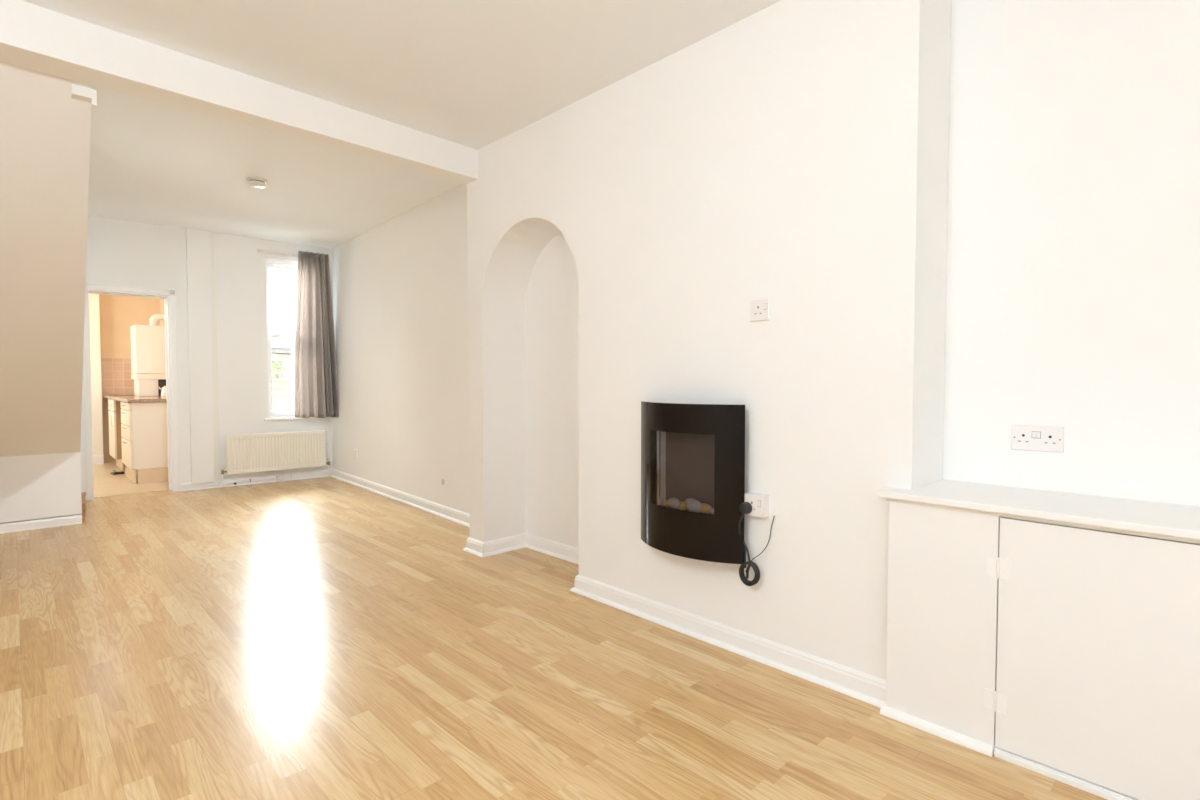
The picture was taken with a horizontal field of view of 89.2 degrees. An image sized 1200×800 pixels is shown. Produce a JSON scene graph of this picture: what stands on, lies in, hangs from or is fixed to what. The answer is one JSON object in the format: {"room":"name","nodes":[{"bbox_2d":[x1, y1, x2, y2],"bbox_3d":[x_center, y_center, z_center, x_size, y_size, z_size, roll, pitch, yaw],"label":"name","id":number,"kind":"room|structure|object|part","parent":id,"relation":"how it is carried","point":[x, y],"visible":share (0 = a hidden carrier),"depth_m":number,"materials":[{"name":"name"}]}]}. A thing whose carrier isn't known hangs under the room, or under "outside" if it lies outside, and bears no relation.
{"room":"living room","nodes":[
{"label":"living room","id":0,"kind":"room"},
{"bbox_2d":[0,61,91,523],"bbox_3d":[-4.120,-0.364,3.309,2.093,2.790,3.500,-2,3,-44],"label":"wall","id":1,"kind":"structure","parent":0,"point":[45,132],"depth_m":3.46,"materials":[{"name":"white paint"}]},
{"bbox_2d":[0,514,81,533],"bbox_3d":[-4.873,0.968,4.122,2.078,0.075,0.017,-2,3,-44],"label":"baseboard","id":2,"kind":"structure","parent":1,"relation":"attached to","point":[24,525],"depth_m":4.67,"materials":[{"name":"white paint"}]},
{"bbox_2d":[71,84,96,109],"bbox_3d":[-2.293,-1.346,2.702,0.085,0.068,0.065,-2,3,-44],"label":"trim","id":3,"kind":"structure","parent":1,"relation":"attached to","point":[80,93],"depth_m":2.69,"materials":[{"name":"white paint"}]},
{"bbox_2d":[89,294,102,454],"bbox_3d":[-7.391,-0.315,7.760,1.572,2.400,0.240,-2,3,-44],"label":"pier","id":4,"kind":"object","parent":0,"point":[94,312],"visible":0.22,"depth_m":8.18,"materials":[{"name":"beige paint"}]},
{"bbox_2d":[99,294,159,462],"bbox_3d":[-6.595,-0.344,8.640,0.820,2.400,0.100,-2,3,-44],"label":"wall","id":5,"kind":"structure","parent":0,"point":[118,314],"depth_m":8.44,"materials":[{"name":"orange paint"}]},
{"bbox_2d":[93,454,103,464],"bbox_3d":[-7.265,0.821,7.739,1.472,0.130,0.018,-2,3,-44],"label":"baseboard","id":6,"kind":"structure","parent":5,"relation":"attached to","point":[97,459],"depth_m":8.21,"materials":[{"name":"white paint"}]},
{"bbox_2d":[102,358,160,393],"bbox_3d":[-6.588,-0.334,8.568,0.660,0.495,0.012,-2,3,-44],"label":"backsplash","id":7,"kind":"structure","parent":5,"relation":"attached to","point":[116,372],"depth_m":8.45,"materials":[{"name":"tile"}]},
{"bbox_2d":[103,395,166,402],"bbox_3d":[-5.724,-0.026,7.687,0.663,0.038,2.455,-2,3,-44],"label":"countertop","id":8,"kind":"structure","parent":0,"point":[124,398],"depth_m":6.89,"materials":[{"name":"brown laminate"}]},
{"bbox_2d":[157,386,165,395],"bbox_3d":[-5.457,-0.122,7.661,0.134,0.152,0.154,0,2,5],"label":"kettle","id":9,"kind":"object","parent":8,"relation":"on","point":[163,389],"visible":0.41,"depth_m":7.61,"materials":[{"name":"white plastic"}]},
{"bbox_2d":[130,314,165,395],"bbox_3d":[-5.841,-0.596,7.956,0.434,1.080,0.418,-2,3,-44],"label":"boiler","id":10,"kind":"object","parent":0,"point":[148,359],"visible":0.77,"depth_m":7.79,"materials":[{"name":"white metal"}]},
{"bbox_3d":[-5.847,-0.651,7.962,0.428,0.620,0.400,-2,3,-44],"label":"casing","id":11,"kind":"part","parent":10,"relation":"part of","materials":[{"name":"white metal"}]},
{"bbox_3d":[-5.846,-0.304,7.970,0.432,0.065,0.406,-2,3,-44],"label":"control panel","id":12,"kind":"part","parent":10,"relation":"part of","materials":[{"name":"white plastic"}]},
{"bbox_2d":[160,299,165,379],"bbox_3d":[-5.214,-0.314,7.715,0.120,2.400,3.250,-2,3,-44],"label":"wall","id":13,"kind":"structure","parent":0,"point":[162,323],"depth_m":8.65,"materials":[{"name":"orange paint"}]},
{"bbox_2d":[80,215,332,499],"bbox_3d":[-4.766,-0.450,5.930,4.240,2.790,0.181,-2,3,-41],"label":"wall","id":14,"kind":"structure","parent":0,"point":[119,252],"depth_m":6.48,"materials":[{"name":"white paint"}]},
{"bbox_2d":[83,282,180,500],"bbox_3d":[-4.644,-0.086,6.029,0.742,2.055,0.219,-2,3,-41],"label":"door frame","id":15,"kind":"structure","parent":14,"relation":"in","point":[169,295],"depth_m":6.15,"materials":[{"name":"white paint"}]},
{"bbox_2d":[97,489,168,497],"bbox_3d":[-4.683,0.937,6.120,0.590,0.004,0.060,-2,3,-44],"label":"trim","id":16,"kind":"structure","parent":14,"relation":"attached to","point":[164,489],"depth_m":6.09,"materials":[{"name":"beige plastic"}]},
{"bbox_2d":[186,228,214,483],"bbox_3d":[-4.151,-0.448,6.318,0.205,2.620,0.051,-2,3,-41],"label":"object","id":17,"kind":"structure","parent":14,"relation":"attached to","point":[198,264],"depth_m":6.29,"materials":[{"name":"white paint"}]},
{"bbox_2d":[210,232,219,479],"bbox_3d":[-4.067,-0.454,6.414,0.048,2.615,0.017,-2,3,-41],"label":"trim","id":18,"kind":"structure","parent":14,"relation":"attached to","point":[212,234],"depth_m":6.41,"materials":[{"name":"white wood"}]},
{"bbox_2d":[201,478,275,486],"bbox_3d":[-3.891,0.886,6.575,0.706,0.048,0.023,-2,3,-41],"label":"pipe","id":19,"kind":"object","parent":14,"relation":"attached to","point":[250,480],"visible":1,"depth_m":6.54,"materials":[{"name":"white paint"}]},
{"bbox_2d":[181,469,330,490],"bbox_3d":[-3.741,0.880,6.731,1.495,0.078,0.034,-2,3,-41],"label":"baseboard","id":20,"kind":"structure","parent":14,"relation":"attached to","point":[321,473],"depth_m":6.68,"materials":[{"name":"white paint"}]},
{"bbox_2d":[221,430,329,486],"bbox_3d":[-3.601,0.635,6.792,1.104,0.546,0.115,-2,3,-41],"label":"radiator","id":21,"kind":"object","parent":14,"relation":"attached to","point":[258,452],"visible":1,"depth_m":6.72,"materials":[{"name":"white metal"}]},
{"bbox_3d":[-3.605,0.572,6.794,1.000,0.420,0.012,-2,3,-41],"label":"panel","id":22,"kind":"part","parent":21,"relation":"part of","materials":[{"name":"white metal"}]},
{"bbox_2d":[276,475,284,481],"bbox_3d":[-3.582,0.879,6.819,0.080,0.070,0.040,-2,3,-41],"label":"junction box","id":23,"kind":"object","parent":14,"relation":"attached to","point":[279,478],"visible":1,"depth_m":6.80,"materials":[{"name":"white plastic"}]},
{"bbox_3d":[-3.571,0.880,6.807,0.070,0.058,0.007,-2,3,-41],"label":"lid","id":24,"kind":"part","parent":23,"relation":"part of","materials":[{"name":"white plastic"}]},
{"bbox_2d":[264,259,323,420],"bbox_3d":[-3.532,-0.677,6.966,0.630,1.799,0.180,-2,3,-41],"label":"window","id":25,"kind":"structure","parent":14,"relation":"in","point":[274,264],"depth_m":6.89,"materials":[{"name":"white paint"}]},
{"bbox_3d":[-3.549,-0.684,7.004,0.565,1.787,0.100,-2,3,-41],"label":"frame","id":26,"kind":"part","parent":25,"relation":"part of","materials":[{"name":"white paint"}]},
{"bbox_3d":[-3.564,-1.109,7.007,0.505,0.857,0.035,-2,3,-41],"label":"sash","id":27,"kind":"part","parent":25,"relation":"part of","materials":[{"name":"white paint"}]},
{"bbox_3d":[-3.538,-0.283,7.004,0.505,0.925,0.035,-2,3,-41],"label":"sash","id":28,"kind":"part","parent":25,"relation":"part of","materials":[{"name":"white paint"}]},
{"bbox_3d":[-3.503,0.210,6.962,0.630,0.026,0.090,-2,3,-41],"label":"sill","id":29,"kind":"part","parent":25,"relation":"part of","materials":[{"name":"white paint"}]},
{"bbox_2d":[258,249,329,258],"bbox_3d":[-3.443,-1.643,6.863,0.730,0.038,0.105,-2,3,-41],"label":"rail","id":30,"kind":"object","parent":14,"relation":"attached to","point":[266,251],"visible":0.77,"depth_m":6.75,"materials":[{"name":"beige plastic"}]},
{"bbox_2d":[294,251,338,417],"bbox_3d":[-3.239,-0.732,6.936,0.451,1.883,0.214,-2,3,-41],"label":"curtain","id":31,"kind":"object","parent":30,"relation":"hanging from","point":[315,366],"visible":1,"depth_m":6.92,"materials":[{"name":"grey fabric"}]},
{"bbox_2d":[0,0,477,184],"bbox_3d":[-2.166,-1.554,2.549,0.236,0.362,3.905,2,3,45],"label":"beam","id":32,"kind":"structure","parent":0,"point":[34,37],"depth_m":2.82,"materials":[{"name":"white paint"}]},
{"bbox_2d":[88,86,462,248],"bbox_3d":[-3.399,-1.753,4.323,4.800,0.120,4.220,-2,3,-44],"label":"ceiling","id":33,"kind":"structure","parent":0,"point":[151,162],"depth_m":4.70,"materials":[{"name":"white paint"}]},
{"bbox_2d":[246,177,267,187],"bbox_3d":[-2.661,-1.681,4.720,0.144,0.051,0.144,-2,3,-44],"label":"smoke detector","id":34,"kind":"object","parent":33,"relation":"attached to","point":[255,182],"visible":1,"depth_m":4.68,"materials":[{"name":"beige plastic"}]},
{"bbox_3d":[-2.661,-1.700,4.719,0.144,0.013,0.144,-2,3,-44],"label":"plate","id":35,"kind":"part","parent":34,"relation":"part of","materials":[{"name":"beige plastic"}]},
{"bbox_2d":[332,184,468,513],"bbox_3d":[-1.881,-0.447,5.818,0.160,2.790,4.008,-2,2,-41],"label":"wall","id":36,"kind":"structure","parent":0,"point":[400,286],"depth_m":5.62,"materials":[{"name":"white paint"}]},
{"bbox_2d":[354,449,357,458],"bbox_3d":[-2.660,0.587,6.630,0.017,0.100,0.087,-2,3,-41],"label":"blank plate","id":37,"kind":"object","parent":36,"relation":"attached to","point":[355,450],"visible":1,"depth_m":6.61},
{"bbox_2d":[22,0,780,149],"bbox_3d":[0.177,-1.546,0.413,4.500,0.120,6.420,-2,3,-44],"label":"ceiling","id":38,"kind":"structure","parent":0,"point":[473,74],"depth_m":2.67,"materials":[{"name":"white paint"}]},
{"bbox_2d":[0,462,1106,799],"bbox_3d":[-2.315,1.062,3.293,4.800,0.061,13.900,-2,3,-44],"label":"floor","id":39,"kind":"structure","parent":0,"point":[321,638],"depth_m":2.29,"materials":[{"name":"brown wood"}]},
{"bbox_2d":[81,492,85,521],"bbox_3d":[-4.357,0.897,5.114,0.102,0.150,0.635,-2,3,-44],"label":"stair step","id":40,"kind":"structure","parent":39,"relation":"on","point":[83,494],"depth_m":5.10,"materials":[{"name":"brown wood"}]},
{"bbox_2d":[107,399,123,469],"bbox_3d":[-6.097,0.429,8.074,0.665,0.892,0.618,-2,3,-44],"label":"base unit","id":41,"kind":"object","parent":39,"relation":"on","point":[114,416],"visible":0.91,"depth_m":7.68,"materials":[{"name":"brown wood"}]},
{"bbox_3d":[-6.307,0.065,7.856,0.022,0.143,0.606,-2,3,-44],"label":"drawer","id":42,"kind":"part","parent":41,"relation":"part of","materials":[{"name":"beige wood"}]},
{"bbox_3d":[-6.307,0.442,7.868,0.022,0.590,0.606,-2,3,-44],"label":"door","id":43,"kind":"part","parent":41,"relation":"part of","materials":[{"name":"beige wood"}]},
{"bbox_2d":[111,470,124,474],"bbox_3d":[-5.915,0.879,7.436,0.294,0.030,0.110,2,2,40],"label":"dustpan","id":44,"kind":"object","parent":39,"relation":"on","point":[114,472],"visible":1,"depth_m":7.35,"materials":[{"name":"black plastic"}]},
{"bbox_2d":[120,402,167,483],"bbox_3d":[-5.157,0.460,7.101,0.667,0.891,0.754,-2,3,-44],"label":"drawer unit","id":45,"kind":"object","parent":39,"relation":"on","point":[144,444],"visible":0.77,"depth_m":6.75,"materials":[{"name":"white laminate"}]},
{"bbox_3d":[-5.369,0.068,6.885,0.022,0.077,0.746,-2,3,-44],"label":"drawer","id":46,"kind":"part","parent":45,"relation":"part of","materials":[{"name":"beige wood"}]},
{"bbox_3d":[-5.369,0.196,6.889,0.022,0.163,0.746,-2,3,-44],"label":"drawer","id":47,"kind":"part","parent":45,"relation":"part of","materials":[{"name":"beige wood"}]},
{"bbox_3d":[-5.369,0.362,6.895,0.022,0.154,0.746,-2,3,-44],"label":"drawer","id":48,"kind":"part","parent":45,"relation":"part of","materials":[{"name":"beige wood"}]},
{"bbox_3d":[-5.369,0.596,6.902,0.022,0.297,0.746,-2,3,-44],"label":"drawer","id":49,"kind":"part","parent":45,"relation":"part of","materials":[{"name":"beige wood"}]},
{"bbox_2d":[878,480,1199,799],"bbox_3d":[1.855,0.710,1.405,0.409,0.768,2.226,-2,3,-44],"label":"base cabinet","id":50,"kind":"object","parent":39,"relation":"on","point":[1069,655],"visible":1,"depth_m":1.75,"materials":[{"name":"wood"}]},
{"bbox_3d":[1.097,1.062,1.984,0.075,0.026,0.332,-2,3,-44],"label":"quadrant trim","id":51,"kind":"part","parent":50,"relation":"part of","materials":[{"name":"white paint"}]},
{"bbox_2d":[878,480,1199,539],"bbox_3d":[1.855,0.337,1.393,0.409,0.022,2.226,-2,3,-44],"label":"shelf","id":52,"kind":"object","parent":50,"relation":"attached to","point":[1126,516],"depth_m":1.80,"materials":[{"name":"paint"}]},
{"bbox_3d":[1.851,1.091,1.171,0.012,0.022,1.878,-2,3,-44],"label":"plinth trim","id":53,"kind":"part","parent":50,"relation":"part of","materials":[{"name":"white paint"}]},
{"bbox_3d":[1.477,0.712,1.565,0.018,0.700,0.774,-2,3,-44],"label":"door","id":54,"kind":"part","parent":50,"relation":"part of","materials":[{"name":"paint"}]},
{"bbox_2d":[467,0,1199,679],"bbox_3d":[1.513,-0.317,1.878,0.440,2.790,6.410,-2,3,-44],"label":"wall","id":55,"kind":"structure","parent":0,"point":[794,154],"depth_m":2.20,"materials":[{"name":"white paint"}]},
{"bbox_2d":[482,218,578,547],"bbox_3d":[-0.311,-0.022,3.707,0.345,2.080,0.920,-2,3,-44],"label":"wall niche","id":56,"kind":"object","parent":55,"relation":"in","point":[530,297],"visible":0.65,"depth_m":3.98,"materials":[{"name":"white paint"}]},
{"bbox_2d":[330,469,885,707],"bbox_3d":[-1.137,0.944,4.631,0.422,0.088,6.625,-2,3,-42],"label":"baseboard","id":57,"kind":"structure","parent":55,"relation":"attached to","point":[859,685],"depth_m":2.78,"materials":[{"name":"white paint"}]},
{"bbox_2d":[641,401,744,563],"bbox_3d":[0.372,0.339,2.657,0.148,0.652,0.563,-2,3,-44],"label":"electric fireplace","id":58,"kind":"object","parent":55,"relation":"attached to","point":[696,451],"visible":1,"depth_m":2.59,"materials":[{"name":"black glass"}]},
{"bbox_2d":[658,498,662,504],"bbox_3d":[0.265,0.456,2.733,0.029,0.032,0.052,-1,2,-37],"label":"pebble","id":59,"kind":"object","parent":58,"relation":"in","point":[660,501],"visible":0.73,"depth_m":2.71,"materials":[{"name":"grey stone"}]},
{"bbox_2d":[663,500,668,506],"bbox_3d":[0.296,0.458,2.691,0.031,0.031,0.043,-1,2,-35],"label":"pebble","id":60,"kind":"object","parent":58,"relation":"in","point":[665,503],"visible":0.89,"depth_m":2.68,"materials":[{"name":"stone"}]},
{"bbox_2d":[667,498,680,508],"bbox_3d":[0.327,0.451,2.652,0.039,0.047,0.087,-1,2,-37],"label":"pebble","id":61,"kind":"object","parent":58,"relation":"in","point":[674,503],"visible":0.9,"depth_m":2.63,"materials":[{"name":"white stone"}]},
{"bbox_3d":[0.339,0.304,2.614,0.040,0.330,0.345,-2,3,-44],"label":"viewing pane","id":62,"kind":"part","parent":58,"relation":"part of","materials":[{"name":"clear glass"}]},
{"bbox_2d":[679,501,686,510],"bbox_3d":[0.356,0.457,2.619,0.050,0.040,0.037,1,2,36],"label":"pebble","id":63,"kind":"object","parent":58,"relation":"in","point":[683,505],"visible":0.85,"depth_m":2.60,"materials":[{"name":"stone"}]},
{"bbox_2d":[685,498,695,503],"bbox_3d":[0.391,0.442,2.617,0.056,0.039,0.041,1,2,38],"label":"pebble","id":64,"kind":"object","parent":58,"relation":"in","point":[687,500],"visible":0.44,"depth_m":2.61,"materials":[{"name":"grey stone"}]},
{"bbox_2d":[687,500,701,512],"bbox_3d":[0.404,0.451,2.581,0.074,0.055,0.036,2,2,39],"label":"pebble","id":65,"kind":"object","parent":58,"relation":"in","point":[693,505],"visible":0.85,"depth_m":2.57,"materials":[{"name":"white stone"}]},
{"bbox_2d":[700,503,711,513],"bbox_3d":[0.442,0.456,2.555,0.063,0.044,0.034,2,2,39],"label":"pebble","id":66,"kind":"object","parent":58,"relation":"in","point":[705,508],"visible":0.94,"depth_m":2.54,"materials":[{"name":"stone"}]},
{"bbox_2d":[744,492,768,517],"bbox_3d":[0.630,0.425,2.464,0.050,0.088,0.094,-2,3,-44],"label":"wall socket","id":67,"kind":"object","parent":55,"relation":"attached to","point":[759,502],"visible":0.88,"depth_m":2.44,"materials":[{"name":"white plastic"}]},
{"bbox_2d":[738,502,774,585],"bbox_3d":[0.617,0.584,2.453,0.162,0.342,0.057,2,2,40],"label":"power flex","id":68,"kind":"object","parent":67,"relation":"attached to","point":[745,507],"visible":1,"depth_m":2.46,"materials":[{"name":"black plastic"}]},
{"bbox_2d":[750,298,769,321],"bbox_3d":[0.642,-0.363,2.450,0.014,0.087,0.087,-2,3,-44],"label":"wall socket","id":69,"kind":"object","parent":55,"relation":"attached to","point":[759,308],"visible":1,"depth_m":2.45,"materials":[{"name":"white plastic"}]},
{"bbox_2d":[1011,425,1063,452],"bbox_3d":[1.481,0.130,2.061,0.014,0.086,0.146,-2,3,-44],"label":"wall socket","id":70,"kind":"object","parent":55,"relation":"attached to","point":[1024,437],"visible":1,"depth_m":2.06,"materials":[{"name":"white plastic"}]},
{"label":"outside","id":71,"kind":"structure","parent":0,"visible":0},
{"bbox_3d":[-9.906,0.957,12.438,21.000,0.050,16.400,-2,3,-44],"label":"ground","id":72,"kind":"structure","parent":71,"visible":0},
{"bbox_2d":[272,353,292,411],"bbox_3d":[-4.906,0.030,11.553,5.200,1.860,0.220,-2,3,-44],"label":"wall","id":73,"kind":"structure","parent":72,"relation":"on","point":[282,393],"depth_m":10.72,"materials":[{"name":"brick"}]},
{"bbox_2d":[272,357,287,388],"bbox_3d":[-5.655,-0.471,10.592,0.390,0.548,0.178,-2,3,-44],"label":"climbing plant","id":74,"kind":"object","parent":73,"relation":"attached to","point":[274,364],"visible":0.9,"depth_m":10.59,"materials":[{"name":"green plant"}]},
{"bbox_2d":[270,329,295,353],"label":"window","id":75,"kind":"structure","parent":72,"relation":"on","point":[277,346],"depth_m":15.80,"materials":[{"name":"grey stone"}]}
]}

